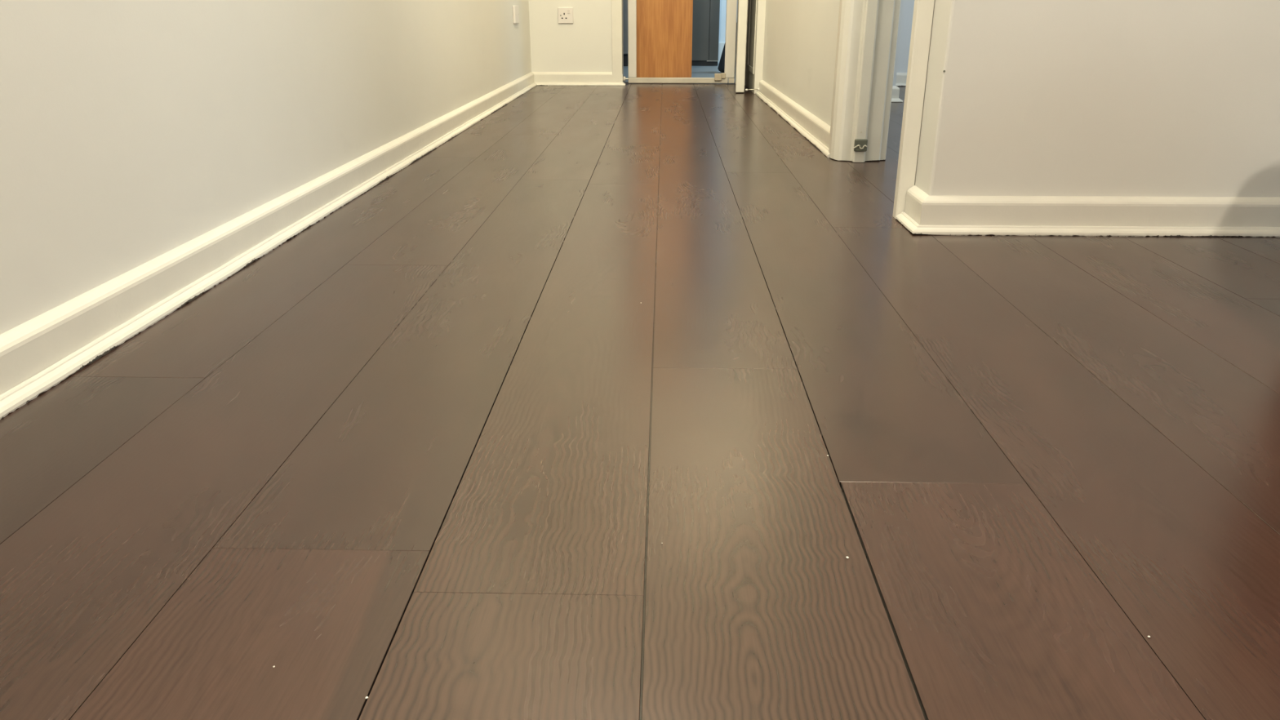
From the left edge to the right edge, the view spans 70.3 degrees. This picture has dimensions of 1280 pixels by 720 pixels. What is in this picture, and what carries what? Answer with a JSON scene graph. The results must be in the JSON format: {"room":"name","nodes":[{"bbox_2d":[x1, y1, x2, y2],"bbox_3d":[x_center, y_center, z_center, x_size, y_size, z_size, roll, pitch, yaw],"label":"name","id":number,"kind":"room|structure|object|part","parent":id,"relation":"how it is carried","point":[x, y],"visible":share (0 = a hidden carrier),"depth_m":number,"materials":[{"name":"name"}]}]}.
{"room":"hallway","nodes":[
{"label":"hallway","id":0,"kind":"room"},
{"bbox_2d":[0,0,531,334],"bbox_3d":[-0.828,-1.157,0.925,0.120,2.420,8.920,1,21,1],"label":"wall","id":1,"kind":"structure","parent":0,"point":[131,131],"depth_m":1.52,"materials":[{"name":"white paint"}]},
{"bbox_2d":[0,71,626,419],"bbox_3d":[-0.481,-0.121,1.437,0.567,0.076,8.740,1,21,1],"label":"baseboard","id":2,"kind":"structure","parent":1,"relation":"attached to","point":[40,353],"depth_m":1.52,"materials":[{"name":"white wood"}]},
{"bbox_2d":[512,5,519,23],"bbox_3d":[-0.661,-1.846,4.857,0.012,0.088,0.138,1,21,1],"label":"blank plate","id":3,"kind":"object","parent":1,"relation":"attached to","point":[515,8],"visible":1,"depth_m":4.83,"materials":[{"name":"white plastic"}]},
{"bbox_2d":[528,0,612,71],"bbox_3d":[0.018,-2.801,5.146,1.580,2.420,0.180,1,21,1],"label":"wall","id":4,"kind":"structure","parent":0,"point":[584,45],"depth_m":5.40,"materials":[{"name":"white paint"}]},
{"bbox_2d":[557,7,573,23],"bbox_3d":[-0.438,-2.029,5.354,0.088,0.088,0.014,1,21,1],"label":"wall socket","id":5,"kind":"object","parent":4,"relation":"attached to","point":[565,14],"visible":1,"depth_m":5.35,"materials":[{"name":"white plastic"}]},
{"bbox_2d":[636,0,693,77],"bbox_3d":[0.144,-2.672,5.335,0.355,1.978,0.035,1,21,1],"label":"door","id":6,"kind":"structure","parent":4,"relation":"in","point":[664,27],"depth_m":5.59,"materials":[{"name":"orange wood"}]},
{"bbox_2d":[611,0,748,85],"bbox_3d":[0.236,-2.660,5.185,0.801,2.090,0.198,1,21,1],"label":"trim","id":7,"kind":"structure","parent":4,"relation":"attached to","point":[617,24],"depth_m":5.40,"materials":[{"name":"white wood"}]},
{"bbox_2d":[623,0,737,83],"bbox_3d":[0.239,-2.058,5.466,0.683,0.757,0.046,1,21,1],"label":"safety gate","id":8,"kind":"object","parent":4,"relation":"attached to","point":[727,77],"visible":1,"depth_m":5.54,"materials":[{"name":"beige plastic"}]},
{"bbox_2d":[0,63,1279,719],"bbox_3d":[0.997,-0.453,2.534,5.064,0.100,11.500,1,21,1],"label":"floor","id":9,"kind":"structure","parent":0,"point":[433,452],"depth_m":0.95,"materials":[{"name":"brown wood"}]},
{"bbox_2d":[622,0,627,66],"bbox_3d":[-0.427,-3.007,7.163,0.950,1.300,0.405,1,21,1],"label":"base cabinet","id":10,"kind":"object","parent":9,"relation":"on","point":[624,2],"visible":0.02,"depth_m":7.11,"materials":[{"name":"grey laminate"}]},
{"bbox_2d":[691,0,719,66],"bbox_3d":[0.364,-3.320,7.071,0.531,1.950,0.310,1,21,1],"label":"tall cabinet","id":11,"kind":"object","parent":9,"relation":"on","point":[705,19],"visible":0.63,"depth_m":7.19,"materials":[{"name":"grey laminate"}]},
{"bbox_3d":[0.323,-3.286,6.935,0.447,1.905,0.021,1,21,1],"label":"door","id":12,"kind":"part","parent":11,"relation":"part of","materials":[{"name":"grey laminate"}]},
{"bbox_3d":[0.587,-3.283,6.929,0.075,1.905,0.021,1,21,1],"label":"post","id":13,"kind":"part","parent":11,"relation":"part of","materials":[{"name":"grey laminate"}]},
{"bbox_2d":[717,38,736,72],"bbox_3d":[0.702,-2.241,6.519,0.276,0.339,0.274,1,21,1],"label":"bag","id":14,"kind":"object","parent":9,"relation":"on","point":[722,63],"visible":0.14,"depth_m":6.49,"materials":[{"name":"fabric"}]},
{"bbox_2d":[718,0,737,42],"bbox_3d":[0.455,-3.569,7.229,3.700,2.500,0.120,1,21,1],"label":"wall","id":15,"kind":"structure","parent":0,"point":[722,14],"depth_m":7.46,"materials":[{"name":"white paint"}]},
{"bbox_2d":[717,42,724,63],"bbox_3d":[0.453,-2.549,7.552,3.500,0.166,0.018,1,21,1],"label":"baseboard","id":16,"kind":"structure","parent":15,"relation":"attached to","point":[721,45],"depth_m":7.53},
{"bbox_2d":[762,0,839,125],"bbox_3d":[0.692,-2.096,3.336,0.133,2.420,3.670,1,21,1],"label":"wall","id":17,"kind":"structure","parent":0,"point":[800,36],"depth_m":3.56,"materials":[{"name":"white paint"}]},
{"bbox_2d":[735,0,747,92],"bbox_3d":[0.564,-2.483,4.867,0.133,1.981,0.518,1,21,1],"label":"door","id":18,"kind":"structure","parent":17,"relation":"in","point":[743,4],"depth_m":4.90,"materials":[{"name":"wood"}]},
{"bbox_2d":[745,0,765,93],"bbox_3d":[0.645,-2.666,4.772,0.047,2.400,0.578,1,21,1],"label":"trim","id":19,"kind":"structure","parent":17,"relation":"attached to","point":[757,8],"depth_m":4.91,"materials":[{"name":"white wood"}]},
{"bbox_2d":[755,80,830,157],"bbox_3d":[0.626,-1.074,3.885,0.036,0.076,2.200,0,21,1],"label":"baseboard","id":20,"kind":"structure","parent":17,"relation":"attached to","point":[815,131],"depth_m":3.56,"materials":[{"name":"white wood"}]},
{"bbox_2d":[828,0,901,162],"bbox_3d":[0.681,-1.589,2.473,0.168,2.059,0.136,1,21,1],"label":"trim","id":21,"kind":"structure","parent":17,"relation":"attached to","point":[868,29],"depth_m":2.72,"materials":[{"name":"white wood"}]},
{"bbox_2d":[853,138,867,151],"bbox_3d":[0.668,-0.651,2.759,0.043,0.037,0.011,1,21,1],"label":"door catch","id":22,"kind":"structure","parent":21,"relation":"attached to","point":[860,144],"depth_m":2.75,"materials":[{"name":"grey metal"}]},
{"bbox_2d":[893,0,914,85],"bbox_3d":[2.114,-2.586,4.595,2.640,2.420,1.055,1,21,1],"label":"wall","id":23,"kind":"structure","parent":0,"point":[906,13],"depth_m":5.32,"materials":[{"name":"white paint"}]},
{"bbox_2d":[891,72,906,102],"bbox_3d":[2.082,-1.491,4.955,2.500,0.076,1.001,1,21,1],"label":"baseboard","id":24,"kind":"structure","parent":23,"relation":"attached to","point":[901,77],"depth_m":5.41,"materials":[{"name":"white wood"}]},
{"bbox_3d":[2.082,-1.460,4.958,2.500,0.018,0.983,1,21,1],"label":"shoe moulding","id":25,"kind":"part","parent":24,"relation":"part of","materials":[{"name":"white wood"}]},
{"bbox_2d":[914,0,1279,197],"bbox_3d":[1.979,-1.393,1.530,2.742,2.420,0.128,1,21,1],"label":"wall","id":26,"kind":"structure","parent":0,"point":[1090,98],"depth_m":1.83,"materials":[{"name":"white paint"}]},
{"bbox_2d":[892,0,934,218],"bbox_3d":[0.647,-1.282,1.685,0.145,2.060,0.034,1,21,1],"label":"trim","id":27,"kind":"structure","parent":26,"relation":"attached to","point":[922,16],"depth_m":1.95,"materials":[{"name":"white wood"}]},
{"bbox_2d":[895,185,1279,237],"bbox_3d":[1.910,-0.311,1.927,2.678,0.076,0.151,1,21,1],"label":"baseboard","id":28,"kind":"structure","parent":26,"relation":"attached to","point":[923,213],"depth_m":1.89,"materials":[{"name":"white wood"}]},
{"bbox_3d":[1.910,-0.284,1.937,2.678,0.018,0.151,1,21,1],"label":"shoe moulding","id":29,"kind":"part","parent":28,"relation":"part of","materials":[{"name":"white wood"}]}
]}

